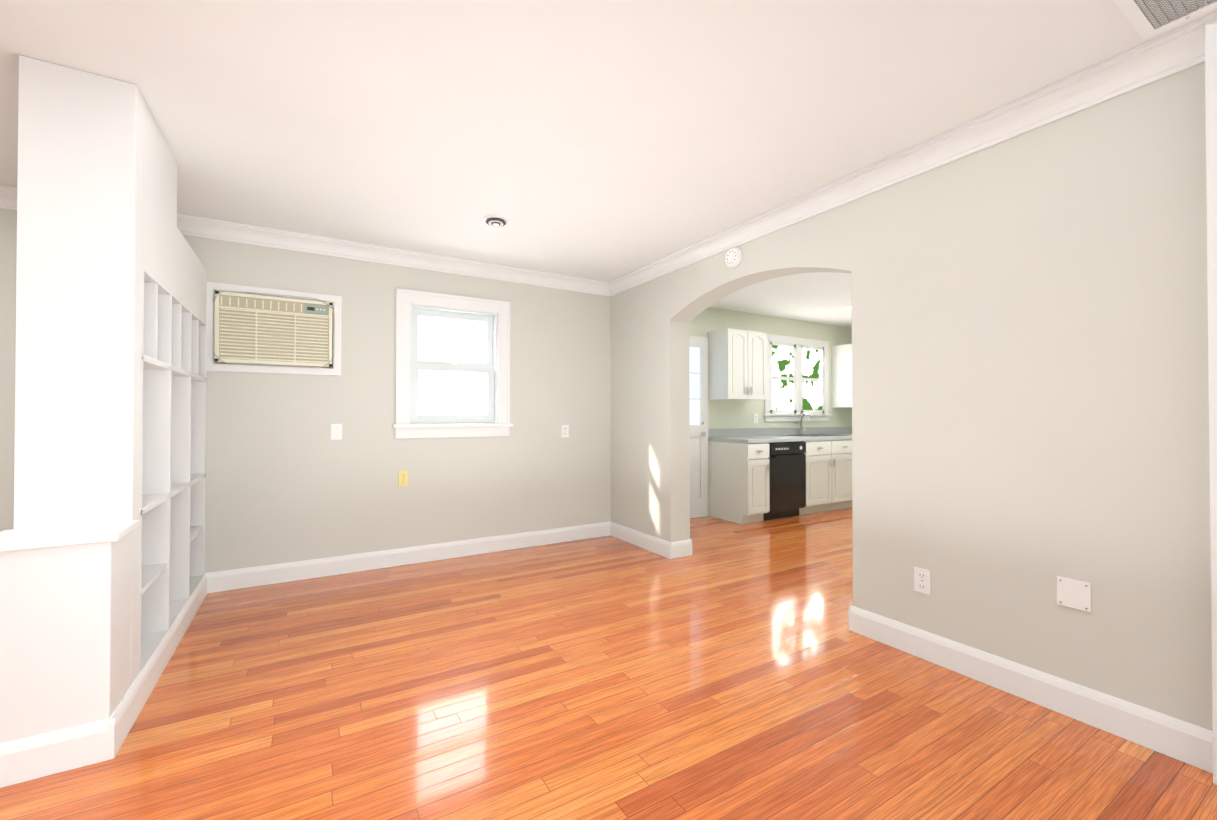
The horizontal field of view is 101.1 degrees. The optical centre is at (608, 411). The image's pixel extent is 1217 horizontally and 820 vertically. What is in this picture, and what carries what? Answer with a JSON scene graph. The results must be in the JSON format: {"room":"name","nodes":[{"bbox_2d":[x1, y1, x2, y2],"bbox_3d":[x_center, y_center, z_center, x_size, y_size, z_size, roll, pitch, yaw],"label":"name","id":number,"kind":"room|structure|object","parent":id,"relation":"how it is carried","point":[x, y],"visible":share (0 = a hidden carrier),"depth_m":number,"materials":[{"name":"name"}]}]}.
{"room":"empty living room","nodes":[
{"label":"empty living room","id":0,"kind":"room"},
{"bbox_2d":[0,532,131,743],"bbox_3d":[-1.891,0.810,1.726,0.310,0.735,0.240,0,-1,-31],"label":"wall","id":1,"kind":"structure","parent":0,"point":[65,637],"depth_m":1.65,"materials":[{"name":"white paint"}]},
{"bbox_2d":[0,519,139,551],"bbox_3d":[-1.885,0.427,1.720,0.354,0.030,0.261,0,-1,-31],"label":"trim","id":2,"kind":"structure","parent":1,"relation":"on","point":[48,537],"depth_m":1.68,"materials":[{"name":"white wood"}]},
{"bbox_2d":[0,574,206,787],"bbox_3d":[-2.299,1.117,2.401,0.342,0.131,1.855,0,-1,-31],"label":"baseboard","id":3,"kind":"structure","parent":1,"relation":"attached to","point":[40,756],"depth_m":1.67,"materials":[{"name":"white wood"}]},
{"bbox_2d":[14,55,143,684],"bbox_3d":[-1.981,-0.041,1.884,0.310,2.439,0.110,0,-1,-31],"label":"end column","id":4,"kind":"structure","parent":0,"point":[78,377],"depth_m":1.84,"materials":[{"name":"white paint"}]},
{"bbox_2d":[0,209,610,572],"bbox_3d":[-2.991,-0.029,3.214,7.290,2.440,0.230,0,-1,-31],"label":"wall","id":5,"kind":"structure","parent":0,"point":[287,479],"depth_m":3.79,"materials":[{"name":"beige paint"}]},
{"bbox_2d":[214,291,332,367],"bbox_3d":[-2.384,-0.555,3.607,0.676,0.466,0.370,0,-1,-31],"label":"air conditioner unit","id":6,"kind":"object","parent":5,"relation":"attached to","point":[254,329],"visible":0.98,"depth_m":3.44,"materials":[{"name":"beige plastic"}]},
{"bbox_2d":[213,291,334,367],"bbox_3d":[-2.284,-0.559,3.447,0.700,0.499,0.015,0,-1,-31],"label":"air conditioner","id":7,"kind":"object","parent":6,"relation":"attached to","point":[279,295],"visible":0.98,"depth_m":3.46,"materials":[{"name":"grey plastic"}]},
{"bbox_2d":[206,282,341,375],"bbox_3d":[-2.362,-0.555,3.571,0.796,0.586,0.214,0,-1,-31],"label":"trim frame","id":8,"kind":"object","parent":5,"relation":"attached to","point":[212,365],"visible":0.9,"depth_m":3.46,"materials":[{"name":"white wood"}]},
{"bbox_2d":[0,185,612,295],"bbox_3d":[-2.909,-1.195,3.089,6.890,0.107,0.086,0,-1,-31],"label":"crown molding","id":9,"kind":"structure","parent":5,"relation":"attached to","point":[189,225],"depth_m":3.73,"materials":[{"name":"white wood"}]},
{"bbox_2d":[331,424,341,439],"bbox_3d":[-1.993,0.151,3.668,0.072,0.116,0.016,0,-1,-31],"label":"outlet","id":10,"kind":"object","parent":5,"relation":"attached to","point":[336,431],"visible":1,"depth_m":3.67,"materials":[{"name":"white plastic"}]},
{"bbox_2d":[398,471,407,485],"bbox_3d":[-1.601,0.526,3.905,0.072,0.116,0.008,0,-1,-31],"label":"electrical outlet","id":11,"kind":"object","parent":5,"relation":"attached to","point":[402,478],"visible":1,"depth_m":3.90,"materials":[{"name":"yellow plastic"}]},
{"bbox_2d":[205,522,608,592],"bbox_3d":[-1.307,1.133,4.071,3.109,0.131,0.016,0,-1,-31],"label":"baseboard","id":12,"kind":"structure","parent":5,"relation":"attached to","point":[226,580],"depth_m":3.83,"materials":[{"name":"white wood"}]},
{"bbox_2d":[393,288,512,438],"bbox_3d":[-1.278,-0.367,4.153,0.960,1.165,0.170,0,-1,-31],"label":"double-hung window","id":13,"kind":"structure","parent":5,"relation":"in","point":[410,422],"depth_m":4.11,"materials":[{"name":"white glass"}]},
{"bbox_2d":[561,425,568,437],"bbox_3d":[-0.401,0.185,4.629,0.072,0.116,0.008,0,-1,-31],"label":"electrical outlet","id":14,"kind":"object","parent":5,"relation":"attached to","point":[564,430],"visible":1,"depth_m":4.62,"materials":[{"name":"white plastic"}]},
{"bbox_2d":[0,507,1216,819],"bbox_3d":[0.510,1.206,1.561,11.600,0.060,7.050,0,-1,-31],"label":"floor","id":15,"kind":"structure","parent":0,"point":[730,671],"depth_m":1.95,"materials":[{"name":"brown wood"}]},
{"bbox_2d":[139,101,206,672],"bbox_3d":[-2.393,-0.033,2.569,0.310,2.436,1.485,0,-1,-31],"label":"built-in bookshelf","id":16,"kind":"object","parent":15,"relation":"on","point":[173,449],"visible":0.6,"depth_m":2.42,"materials":[{"name":"white wood"}]},
{"bbox_2d":[708,441,769,523],"bbox_3d":[1.466,0.780,5.640,0.337,0.868,0.645,0,-1,-31],"label":"base cabinet","id":17,"kind":"object","parent":15,"relation":"on","point":[738,485],"visible":0.98,"depth_m":5.45,"materials":[{"name":"white wood"}]},
{"bbox_2d":[763,441,805,520],"bbox_3d":[1.871,0.783,5.881,0.600,0.866,0.650,0,-1,-31],"label":"dishwasher","id":18,"kind":"object","parent":15,"relation":"on","point":[787,474],"visible":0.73,"depth_m":5.62,"materials":[{"name":"black metal"}]},
{"bbox_2d":[799,439,851,514],"bbox_3d":[2.556,0.786,6.310,1.010,0.868,0.620,0,-1,-31],"label":"base cabinet","id":19,"kind":"object","parent":15,"relation":"on","point":[828,475],"visible":0.46,"depth_m":5.97,"materials":[{"name":"white wood"}]},
{"bbox_2d":[708,426,851,442],"bbox_3d":[2.536,0.280,6.297,2.847,0.140,0.630,0,-1,-31],"label":"countertop","id":20,"kind":"structure","parent":19,"relation":"on","point":[752,435],"depth_m":6.11,"materials":[{"name":"grey"}]},
{"bbox_2d":[783,413,851,436],"bbox_3d":[2.651,0.166,6.395,0.760,0.289,0.499,0,-1,-31],"label":"sink faucet","id":21,"kind":"object","parent":20,"relation":"in","point":[811,435],"visible":1,"depth_m":6.47,"materials":[{"name":"silver metal"}]},
{"bbox_2d":[0,0,1216,327],"bbox_3d":[0.510,-1.289,1.585,11.600,0.050,7.050,0,-1,-31],"label":"ceiling","id":22,"kind":"structure","parent":0,"point":[604,140],"depth_m":2.03,"materials":[{"name":"paint"}]},
{"bbox_2d":[483,215,508,226],"bbox_3d":[-0.735,-1.233,3.268,0.170,0.031,0.170,0,-1,-31],"label":"ceiling vent","id":23,"kind":"object","parent":22,"relation":"in","point":[495,220],"visible":0.98,"depth_m":3.23,"materials":[{"name":"white metal"}]},
{"bbox_2d":[842,305,851,308],"bbox_3d":[2.835,-1.218,5.870,0.180,0.011,0.180,0,-1,-31],"label":"recessed light","id":24,"kind":"object","parent":22,"relation":"in","point":[848,307],"visible":0.54,"depth_m":5.85,"materials":[{"name":"white"}]},
{"bbox_2d":[1113,0,1216,39],"bbox_3d":[1.719,-1.259,1.340,0.500,0.014,0.505,0,-1,-31],"label":"ceiling vent","id":25,"kind":"object","parent":22,"relation":"in","point":[1147,18],"visible":0.98,"depth_m":1.57,"materials":[{"name":"white metal"}]},
{"bbox_2d":[689,272,838,492],"bbox_3d":[1.841,-0.037,2.256,0.004,2.440,6.850,0,-1,-31],"label":"wall","id":26,"kind":"structure","parent":0,"point":[689,388],"depth_m":4.19,"materials":[{"name":"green paint"}]},
{"bbox_2d":[690,307,851,428],"bbox_3d":[1.869,0.001,6.386,4.310,2.440,0.200,0,-1,-31],"label":"wall","id":27,"kind":"structure","parent":0,"point":[725,414],"depth_m":6.30,"materials":[{"name":"green paint"}]},
{"bbox_2d":[690,336,708,518],"bbox_3d":[0.800,0.176,5.583,0.860,2.075,0.066,0,-1,-31],"label":"entry door","id":28,"kind":"structure","parent":27,"relation":"in","point":[699,507],"depth_m":5.74,"materials":[{"name":"white wood"}]},
{"bbox_2d":[707,328,766,400],"bbox_3d":[1.517,-0.529,5.852,0.630,0.790,0.355,0,-1,-31],"label":"upper cabinet","id":29,"kind":"object","parent":27,"relation":"attached to","point":[737,364],"visible":1,"depth_m":5.71,"materials":[{"name":"white wood"}]},
{"bbox_2d":[754,414,757,422],"bbox_3d":[1.842,0.090,6.247,0.072,0.116,0.008,0,-1,-31],"label":"outlet","id":30,"kind":"object","parent":27,"relation":"attached to","point":[755,418],"visible":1,"depth_m":6.24,"materials":[{"name":"white plastic"}]},
{"bbox_2d":[763,334,831,421],"bbox_3d":[2.527,-0.421,6.636,1.310,1.110,0.050,0,-1,-31],"label":"kitchen window","id":31,"kind":"structure","parent":27,"relation":"in","point":[797,378],"depth_m":6.62,"materials":[{"name":"white glass"}]},
{"bbox_2d":[831,344,851,407],"bbox_3d":[3.456,-0.483,7.018,0.535,0.860,0.355,0,-1,-31],"label":"upper cabinet","id":32,"kind":"object","parent":27,"relation":"attached to","point":[841,376],"depth_m":6.90,"materials":[{"name":"white wood"}]},
{"bbox_2d":[611,62,1211,730],"bbox_3d":[1.812,-0.039,2.105,0.200,2.440,6.620,0,-1,-31],"label":"wall","id":33,"kind":"structure","parent":0,"point":[1029,366],"depth_m":2.06,"materials":[{"name":"beige paint"}]},
{"bbox_2d":[609,521,676,558],"bbox_3d":[0.268,1.137,4.453,0.016,0.131,0.926,0,-1,-31],"label":"baseboard","id":34,"kind":"structure","parent":33,"relation":"attached to","point":[656,545],"depth_m":4.36,"materials":[{"name":"white wood"}]},
{"bbox_2d":[677,539,691,556],"bbox_3d":[0.386,1.139,4.675,0.016,0.131,1.186,0,-1,-31],"label":"baseboard","id":35,"kind":"structure","parent":33,"relation":"attached to","point":[684,547],"depth_m":4.13,"materials":[{"name":"white wood"}]},
{"bbox_2d":[725,248,742,267],"bbox_3d":[0.861,-1.061,3.460,0.042,0.136,0.136,0,-1,-31],"label":"smoke detector","id":36,"kind":"object","parent":33,"relation":"attached to","point":[733,258],"visible":1,"depth_m":3.44,"materials":[{"name":"white plastic"}]},
{"bbox_2d":[608,11,1216,294],"bbox_3d":[1.638,-1.204,2.128,0.086,0.107,6.240,0,-1,-31],"label":"crown molding","id":37,"kind":"structure","parent":33,"relation":"attached to","point":[1180,49],"depth_m":2.18,"materials":[{"name":"white wood"}]},
{"bbox_2d":[914,567,930,594],"bbox_3d":[1.506,0.814,2.403,0.008,0.116,0.072,0,-1,-31],"label":"outlet","id":38,"kind":"object","parent":33,"relation":"attached to","point":[922,581],"visible":1,"depth_m":2.40,"materials":[{"name":"white plastic"}]},
{"bbox_2d":[848,605,1212,773],"bbox_3d":[2.308,1.105,1.060,0.016,0.131,3.876,0,-1,-31],"label":"baseboard","id":39,"kind":"structure","parent":33,"relation":"attached to","point":[1183,741],"depth_m":1.97,"materials":[{"name":"white wood"}]},
{"bbox_2d":[1057,576,1090,612],"bbox_3d":[1.793,0.705,1.929,0.007,0.110,0.100,0,-1,-31],"label":"cover plate","id":40,"kind":"object","parent":33,"relation":"attached to","point":[1073,593],"visible":1,"depth_m":1.93,"materials":[{"name":"white plastic"}]},
{"bbox_2d":[1205,13,1216,784],"bbox_3d":[2.205,-0.047,1.174,0.084,2.439,1.020,0,-1,-31],"label":"door frame","id":41,"kind":"structure","parent":33,"relation":"attached to","point":[1211,94],"depth_m":1.58,"materials":[{"name":"white wood"}]},
{"label":"outside","id":42,"kind":"structure","parent":0,"visible":0},
{"bbox_2d":[418,316,486,414],"bbox_3d":[-1.965,-0.791,5.115,4.600,4.000,0.020,0,-1,-31],"label":"window pane","id":43,"kind":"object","parent":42,"point":[454,376],"depth_m":5.29,"materials":[{"name":"white glass"}]}
]}

